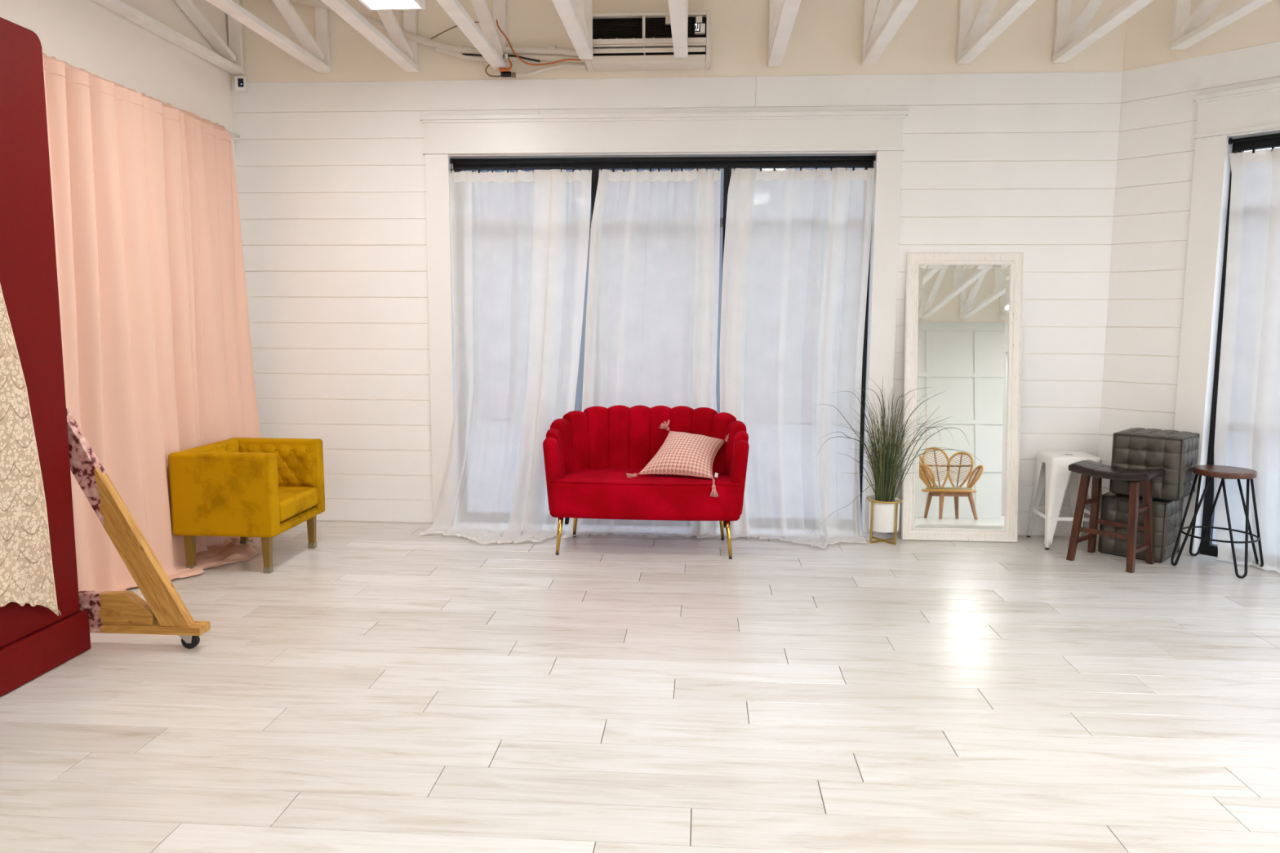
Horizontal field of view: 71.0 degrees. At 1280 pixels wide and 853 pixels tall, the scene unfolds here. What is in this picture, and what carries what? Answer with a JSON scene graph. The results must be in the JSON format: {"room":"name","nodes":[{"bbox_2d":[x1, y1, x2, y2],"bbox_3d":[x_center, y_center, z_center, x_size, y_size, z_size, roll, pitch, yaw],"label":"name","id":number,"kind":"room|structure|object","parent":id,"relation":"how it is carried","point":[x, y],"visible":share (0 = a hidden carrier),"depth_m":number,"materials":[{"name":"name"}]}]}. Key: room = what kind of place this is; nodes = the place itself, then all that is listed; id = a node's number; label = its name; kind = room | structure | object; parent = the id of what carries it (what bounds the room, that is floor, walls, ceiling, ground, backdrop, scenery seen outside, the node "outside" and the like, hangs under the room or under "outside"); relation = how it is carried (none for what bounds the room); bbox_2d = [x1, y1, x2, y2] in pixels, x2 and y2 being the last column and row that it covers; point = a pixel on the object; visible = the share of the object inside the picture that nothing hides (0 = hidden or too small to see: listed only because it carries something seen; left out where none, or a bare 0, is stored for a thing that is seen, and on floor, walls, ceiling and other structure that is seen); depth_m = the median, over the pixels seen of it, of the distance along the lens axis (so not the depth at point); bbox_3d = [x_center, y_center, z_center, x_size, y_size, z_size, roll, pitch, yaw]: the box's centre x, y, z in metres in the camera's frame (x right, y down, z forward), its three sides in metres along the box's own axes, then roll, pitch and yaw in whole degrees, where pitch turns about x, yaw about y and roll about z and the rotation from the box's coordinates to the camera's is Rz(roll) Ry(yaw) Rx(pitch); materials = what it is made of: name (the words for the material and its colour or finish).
{"room":"studio","nodes":[
{"label":"studio","id":0,"kind":"room"},
{"bbox_2d":[0,0,235,175],"bbox_3d":[-3.192,-0.794,2.206,0.120,4.010,8.407,1,7,4],"label":"wall","id":1,"kind":"structure","parent":0,"point":[87,35],"depth_m":5.22,"materials":[{"name":"paint"}]},
{"bbox_2d":[226,129,242,138],"bbox_3d":[-2.916,-1.790,4.411,0.105,0.032,3.617,1,7,4],"label":"curtain rod","id":2,"kind":"object","parent":1,"relation":"attached to","point":[233,135],"visible":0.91,"depth_m":6.16,"materials":[{"name":"white metal"}]},
{"bbox_2d":[42,53,261,591],"bbox_3d":[-2.665,-0.473,4.703,0.476,2.739,3.148,1,7,4],"label":"curtain","id":3,"kind":"object","parent":2,"relation":"hanging from","point":[156,338],"visible":0.61,"depth_m":4.98,"materials":[{"name":"fabric"}]},
{"bbox_2d":[0,520,1279,852],"bbox_3d":[1.480,1.244,2.149,9.460,0.020,8.660,1,7,4],"label":"floor","id":4,"kind":"structure","parent":0,"point":[388,687],"depth_m":3.45,"materials":[{"name":"white"}]},
{"bbox_2d":[0,17,210,697],"bbox_3d":[-2.310,-0.201,2.945,0.613,2.625,1.994,1,7,4],"label":"stand","id":5,"kind":"object","parent":4,"relation":"on","point":[34,641],"visible":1,"depth_m":3.73,"materials":[{"name":"red paint"}]},
{"bbox_2d":[0,284,61,616],"bbox_3d":[-2.482,-0.324,2.956,0.042,2.416,1.361,1,7,4],"label":"drape","id":6,"kind":"object","parent":5,"relation":"hanging from","point":[26,568],"visible":1,"depth_m":3.54,"materials":[{"name":"beige fabric"}]},
{"bbox_2d":[168,437,324,573],"bbox_3d":[-2.383,0.463,5.517,0.621,0.700,0.725,1,7,4],"label":"armchair","id":7,"kind":"object","parent":4,"relation":"on","point":[244,488],"visible":1,"depth_m":5.17,"materials":[{"name":"yellow fabric"}]},
{"bbox_2d":[278,486,318,521],"bbox_3d":[-2.332,0.472,5.515,0.520,0.120,0.531,1,7,4],"label":"seat cushion","id":8,"kind":"object","parent":7,"relation":"on","point":[294,502],"depth_m":5.52,"materials":[{"name":"yellow fabric"}]},
{"bbox_2d":[542,404,749,559],"bbox_3d":[0.049,0.335,5.876,1.298,0.893,0.714,1,7,4],"label":"loveseat","id":9,"kind":"object","parent":4,"relation":"on","point":[588,455],"visible":0.92,"depth_m":5.67,"materials":[{"name":"fabric"}]},
{"bbox_2d":[626,419,728,497],"bbox_3d":[0.282,0.187,5.787,0.613,0.417,0.525,3,7,21],"label":"cushion","id":10,"kind":"object","parent":9,"relation":"on","point":[682,453],"visible":1,"depth_m":5.68,"materials":[{"name":"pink fabric"}]},
{"bbox_2d":[816,380,979,545],"bbox_3d":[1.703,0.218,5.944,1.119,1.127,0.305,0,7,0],"label":"potted grass","id":11,"kind":"object","parent":4,"relation":"on","point":[884,506],"depth_m":5.95,"materials":[{"name":"green plant"}]},
{"bbox_2d":[868,496,900,533],"bbox_3d":[1.639,0.589,6.022,0.200,0.214,0.200,1,7,4],"label":"pot","id":12,"kind":"object","parent":11,"relation":"attached to","point":[884,511],"depth_m":5.94,"materials":[{"name":"white ceramic"}]},
{"bbox_2d":[901,252,1023,542],"bbox_3d":[2.166,-0.197,6.041,0.762,1.933,0.226,1,7,4],"label":"mirror","id":13,"kind":"object","parent":4,"relation":"on","point":[963,320],"visible":0.99,"depth_m":6.03,"materials":[{"name":"white wood"}]},
{"bbox_2d":[1026,450,1102,550],"bbox_3d":[2.833,0.483,5.965,0.361,0.606,0.360,1,7,4],"label":"metal stool","id":14,"kind":"object","parent":4,"relation":"on","point":[1052,474],"visible":0.7,"depth_m":5.85,"materials":[{"name":"white metal"}]},
{"bbox_2d":[1066,460,1165,573],"bbox_3d":[2.910,0.537,5.516,0.336,0.606,0.464,-5,9,-40],"label":"stool","id":15,"kind":"object","parent":4,"relation":"on","point":[1098,471],"visible":1,"depth_m":5.47,"materials":[{"name":"brown wood"}]},
{"bbox_2d":[1097,491,1183,563],"bbox_3d":[3.205,0.618,5.742,0.398,0.395,0.398,7,10,45],"label":"ottoman","id":16,"kind":"object","parent":4,"relation":"on","point":[1166,514],"visible":0.57,"depth_m":5.61,"materials":[{"name":"grey leather"}]},
{"bbox_2d":[1109,427,1199,501],"bbox_3d":[3.231,0.224,5.635,0.414,0.395,0.414,7,9,44],"label":"ottoman","id":17,"kind":"object","parent":16,"relation":"on","point":[1174,451],"visible":0.88,"depth_m":5.47,"materials":[{"name":"grey leather"}]},
{"bbox_2d":[1170,465,1263,578],"bbox_3d":[3.507,0.555,5.419,0.405,0.602,0.405,-6,9,-41],"label":"stool","id":18,"kind":"object","parent":4,"relation":"on","point":[1222,472],"visible":1,"depth_m":5.37,"materials":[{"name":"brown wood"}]},
{"bbox_2d":[231,0,1128,536],"bbox_3d":[0.115,-1.257,6.242,6.158,4.010,0.167,1,7,4],"label":"wall","id":19,"kind":"structure","parent":0,"point":[1011,148],"depth_m":6.10,"materials":[{"name":"paint"}]},
{"bbox_2d":[234,75,247,91],"bbox_3d":[-2.756,-2.366,6.197,0.072,0.095,0.066,-1,7,-8],"label":"security camera","id":20,"kind":"object","parent":19,"relation":"attached to","point":[241,83],"visible":1,"depth_m":6.17,"materials":[{"name":"white plastic"}]},
{"bbox_2d":[256,0,585,62],"bbox_3d":[-1.594,-2.700,6.057,2.480,0.505,0.054,1,7,4],"label":"refrigerant line","id":21,"kind":"object","parent":19,"relation":"attached to","point":[549,53],"visible":0.73,"depth_m":6.03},
{"bbox_2d":[462,53,540,62],"bbox_3d":[-0.947,-2.475,6.008,0.563,0.076,0.038,1,7,7],"label":"cable","id":22,"kind":"object","parent":21,"relation":"attached to","point":[465,54],"visible":0.72,"depth_m":5.99,"materials":[{"name":"black rubber"}]},
{"bbox_2d":[430,21,479,39],"bbox_3d":[-1.212,-2.668,6.058,0.462,0.130,0.015,1,7,2],"label":"cable","id":23,"kind":"object","parent":19,"relation":"attached to","point":[474,21],"visible":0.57,"depth_m":6.06,"materials":[{"name":"brown plastic"}]},
{"bbox_2d":[585,11,711,71],"bbox_3d":[0.055,-2.532,5.907,0.816,0.310,0.204,1,7,4],"label":"air conditioner","id":24,"kind":"object","parent":19,"relation":"attached to","point":[622,42],"visible":0.81,"depth_m":5.83,"materials":[{"name":"white plastic"},{"name":"black metal"}]},
{"bbox_2d":[500,63,586,77],"bbox_3d":[-0.648,-2.392,6.025,0.576,0.084,0.037,1,7,4],"label":"hose","id":25,"kind":"object","parent":24,"relation":"attached to","point":[504,73],"visible":1,"depth_m":6.02,"materials":[{"name":"brown"}]},
{"bbox_2d":[418,110,908,533],"bbox_3d":[0.130,-0.698,6.281,3.282,2.850,0.213,1,7,4],"label":"window","id":26,"kind":"structure","parent":19,"relation":"in","point":[879,134],"depth_m":6.10,"materials":[{"name":"paint"}]},
{"bbox_2d":[449,155,875,164],"bbox_3d":[0.133,-1.821,6.119,2.901,0.036,0.036,1,7,4],"label":"curtain rod","id":27,"kind":"object","parent":26,"relation":"attached to","point":[873,157],"visible":1,"depth_m":6.11,"materials":[{"name":"black metal"}]},
{"bbox_2d":[418,162,591,544],"bbox_3d":[-0.923,-0.516,6.014,1.141,2.533,0.650,1,7,4],"label":"sheer curtain","id":28,"kind":"object","parent":27,"relation":"hanging from","point":[520,238],"visible":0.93,"depth_m":6.27,"materials":[{"name":"white fabric"}]},
{"bbox_2d":[562,161,725,538],"bbox_3d":[0.045,-0.515,6.050,1.103,2.533,0.445,1,7,4],"label":"sheer curtain","id":29,"kind":"object","parent":27,"relation":"hanging from","point":[652,308],"visible":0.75,"depth_m":6.20,"materials":[{"name":"white fabric"}]},
{"bbox_2d":[719,160,875,549],"bbox_3d":[1.044,-0.494,5.916,1.025,2.533,0.591,1,7,4],"label":"sheer curtain","id":30,"kind":"object","parent":27,"relation":"hanging from","point":[797,243],"visible":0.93,"depth_m":6.16,"materials":[{"name":"white fabric"}]},
{"bbox_2d":[1097,0,1279,494],"bbox_3d":[4.710,-1.001,4.273,0.157,4.010,4.628,-6,9,-41],"label":"wall","id":31,"kind":"structure","parent":0,"point":[1156,151],"depth_m":5.74,"materials":[{"name":"paint"}]},
{"bbox_2d":[1173,81,1279,555],"bbox_3d":[4.508,-0.469,4.536,0.213,2.850,3.195,-6,9,-41],"label":"window","id":32,"kind":"structure","parent":31,"relation":"in","point":[1251,111],"depth_m":5.54,"materials":[{"name":"paint"}]},
{"bbox_2d":[1228,133,1279,144],"bbox_3d":[4.493,-1.599,4.384,0.038,0.038,2.805,-6,9,-41],"label":"curtain rod","id":33,"kind":"object","parent":32,"relation":"attached to","point":[1231,140],"visible":1,"depth_m":5.33,"materials":[{"name":"black metal"}]},
{"bbox_2d":[1213,140,1279,573],"bbox_3d":[3.891,-0.371,4.993,0.335,2.533,1.310,-6,9,-41],"label":"sheer curtain","id":34,"kind":"object","parent":33,"relation":"hanging from","point":[1247,431],"visible":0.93,"depth_m":5.41,"materials":[{"name":"white fabric"}]},
{"bbox_3d":[1.539,-2.776,1.664,9.580,0.100,8.690,1,7,4],"label":"ceiling","id":35,"kind":"structure","parent":0,"visible":0},
{"bbox_2d":[92,0,244,74],"bbox_3d":[-3.069,-2.366,2.008,0.088,0.838,8.397,1,7,4],"label":"roof truss","id":36,"kind":"object","parent":35,"relation":"attached to","point":[230,59],"visible":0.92,"depth_m":5.71,"materials":[{"name":"white wood"}]},
{"bbox_2d":[206,0,330,72],"bbox_3d":[-2.456,-2.358,1.967,0.089,0.838,8.397,1,7,4],"label":"roof truss","id":37,"kind":"object","parent":35,"relation":"attached to","point":[316,56],"visible":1,"depth_m":5.70,"materials":[{"name":"white wood"}]},
{"bbox_2d":[320,0,418,71],"bbox_3d":[-1.844,-2.350,1.925,0.089,0.838,8.397,1,7,4],"label":"roof truss","id":38,"kind":"object","parent":35,"relation":"attached to","point":[403,51],"visible":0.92,"depth_m":5.67,"materials":[{"name":"white wood"}]},
{"bbox_2d":[436,0,506,70],"bbox_3d":[-1.231,-2.342,1.883,0.089,0.838,8.397,1,7,4],"label":"roof truss","id":39,"kind":"object","parent":35,"relation":"attached to","point":[489,42],"visible":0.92,"depth_m":5.61,"materials":[{"name":"white wood"}]},
{"bbox_2d":[359,0,425,10],"bbox_3d":[-1.359,-2.472,4.238,0.310,0.560,1.220,1,7,4],"label":"ceiling light","id":40,"kind":"object","parent":39,"relation":"attached to","point":[371,5],"visible":1,"depth_m":4.82,"materials":[{"name":"white plastic"}]},
{"bbox_2d":[364,0,418,7],"bbox_3d":[-1.361,-2.205,4.270,0.268,0.006,1.178,1,7,4],"label":"diffuser","id":41,"kind":"object","parent":40,"relation":"attached to","point":[367,3],"depth_m":4.80,"materials":[{"name":"white plastic"}]},
{"bbox_2d":[484,64,501,76],"bbox_3d":[-0.991,-2.409,6.052,0.114,0.096,0.020,1,7,4],"label":"cable","id":42,"kind":"object","parent":39,"relation":"hanging from","point":[488,65],"visible":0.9,"depth_m":6.06,"materials":[{"name":"brown plastic"}]},
{"bbox_2d":[498,53,512,71],"bbox_3d":[-0.897,-2.433,5.995,0.091,0.109,0.038,1,7,4],"label":"plug","id":43,"kind":"object","parent":39,"relation":"hanging from","point":[506,56],"visible":1,"depth_m":5.99,"materials":[{"name":"orange plastic"}]},
{"bbox_2d":[496,19,581,65],"bbox_3d":[-0.676,-2.563,5.981,0.580,0.308,0.049,1,7,4],"label":"extension cord","id":44,"kind":"object","parent":39,"relation":"hanging from","point":[501,31],"visible":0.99,"depth_m":5.97,"materials":[{"name":"orange plastic"}]},
{"bbox_2d":[551,0,593,59],"bbox_3d":[-0.627,-2.320,1.728,0.089,0.838,8.166,1,7,4],"label":"roof truss","id":45,"kind":"object","parent":35,"relation":"attached to","point":[576,15],"visible":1,"depth_m":5.39,"materials":[{"name":"white wood"}]},
{"bbox_2d":[667,0,688,57],"bbox_3d":[-0.014,-2.312,1.686,0.089,0.838,8.166,1,7,4],"label":"roof truss","id":46,"kind":"object","parent":35,"relation":"attached to","point":[678,9],"visible":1,"depth_m":5.22,"materials":[{"name":"white wood"}]},
{"bbox_2d":[767,0,801,66],"bbox_3d":[0.606,-2.318,1.759,0.089,0.838,8.397,1,7,4],"label":"roof truss","id":47,"kind":"object","parent":35,"relation":"attached to","point":[782,13],"visible":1,"depth_m":5.42,"materials":[{"name":"white wood"}]},
{"bbox_2d":[861,0,918,65],"bbox_3d":[1.219,-2.310,1.717,0.089,0.838,8.397,1,7,4],"label":"roof truss","id":48,"kind":"object","parent":35,"relation":"attached to","point":[879,28],"visible":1,"depth_m":5.48,"materials":[{"name":"white wood"}]},
{"bbox_2d":[955,0,1035,63],"bbox_3d":[1.831,-2.302,1.675,0.089,0.838,8.397,1,7,4],"label":"roof truss","id":49,"kind":"object","parent":35,"relation":"attached to","point":[973,38],"visible":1,"depth_m":5.49,"materials":[{"name":"white wood"}]},
{"bbox_2d":[1052,0,1153,62],"bbox_3d":[2.444,-2.294,1.634,0.089,0.838,8.397,1,7,4],"label":"roof truss","id":50,"kind":"object","parent":35,"relation":"attached to","point":[1068,41],"visible":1,"depth_m":5.48,"materials":[{"name":"white wood"}]},
{"bbox_2d":[1170,0,1271,49],"bbox_3d":[3.048,-2.271,1.467,0.089,0.838,8.144,1,7,4],"label":"roof truss","id":51,"kind":"object","parent":35,"relation":"attached to","point":[1188,30],"visible":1,"depth_m":5.28,"materials":[{"name":"white wood"}]},
{"label":"outside","id":52,"kind":"structure","parent":0,"visible":0},
{"bbox_2d":[1212,516,1217,544],"bbox_3d":[2.970,0.361,10.188,55.000,0.055,52.000,1,7,4],"label":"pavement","id":53,"kind":"structure","parent":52,"point":[1214,537],"depth_m":6.47,"materials":[{"name":"grey concrete"}]},
{"bbox_2d":[464,168,864,413],"bbox_3d":[-0.311,-2.016,13.087,28.000,3.900,0.750,1,7,4],"label":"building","id":54,"kind":"structure","parent":53,"relation":"on","point":[578,403],"depth_m":13.15,"materials":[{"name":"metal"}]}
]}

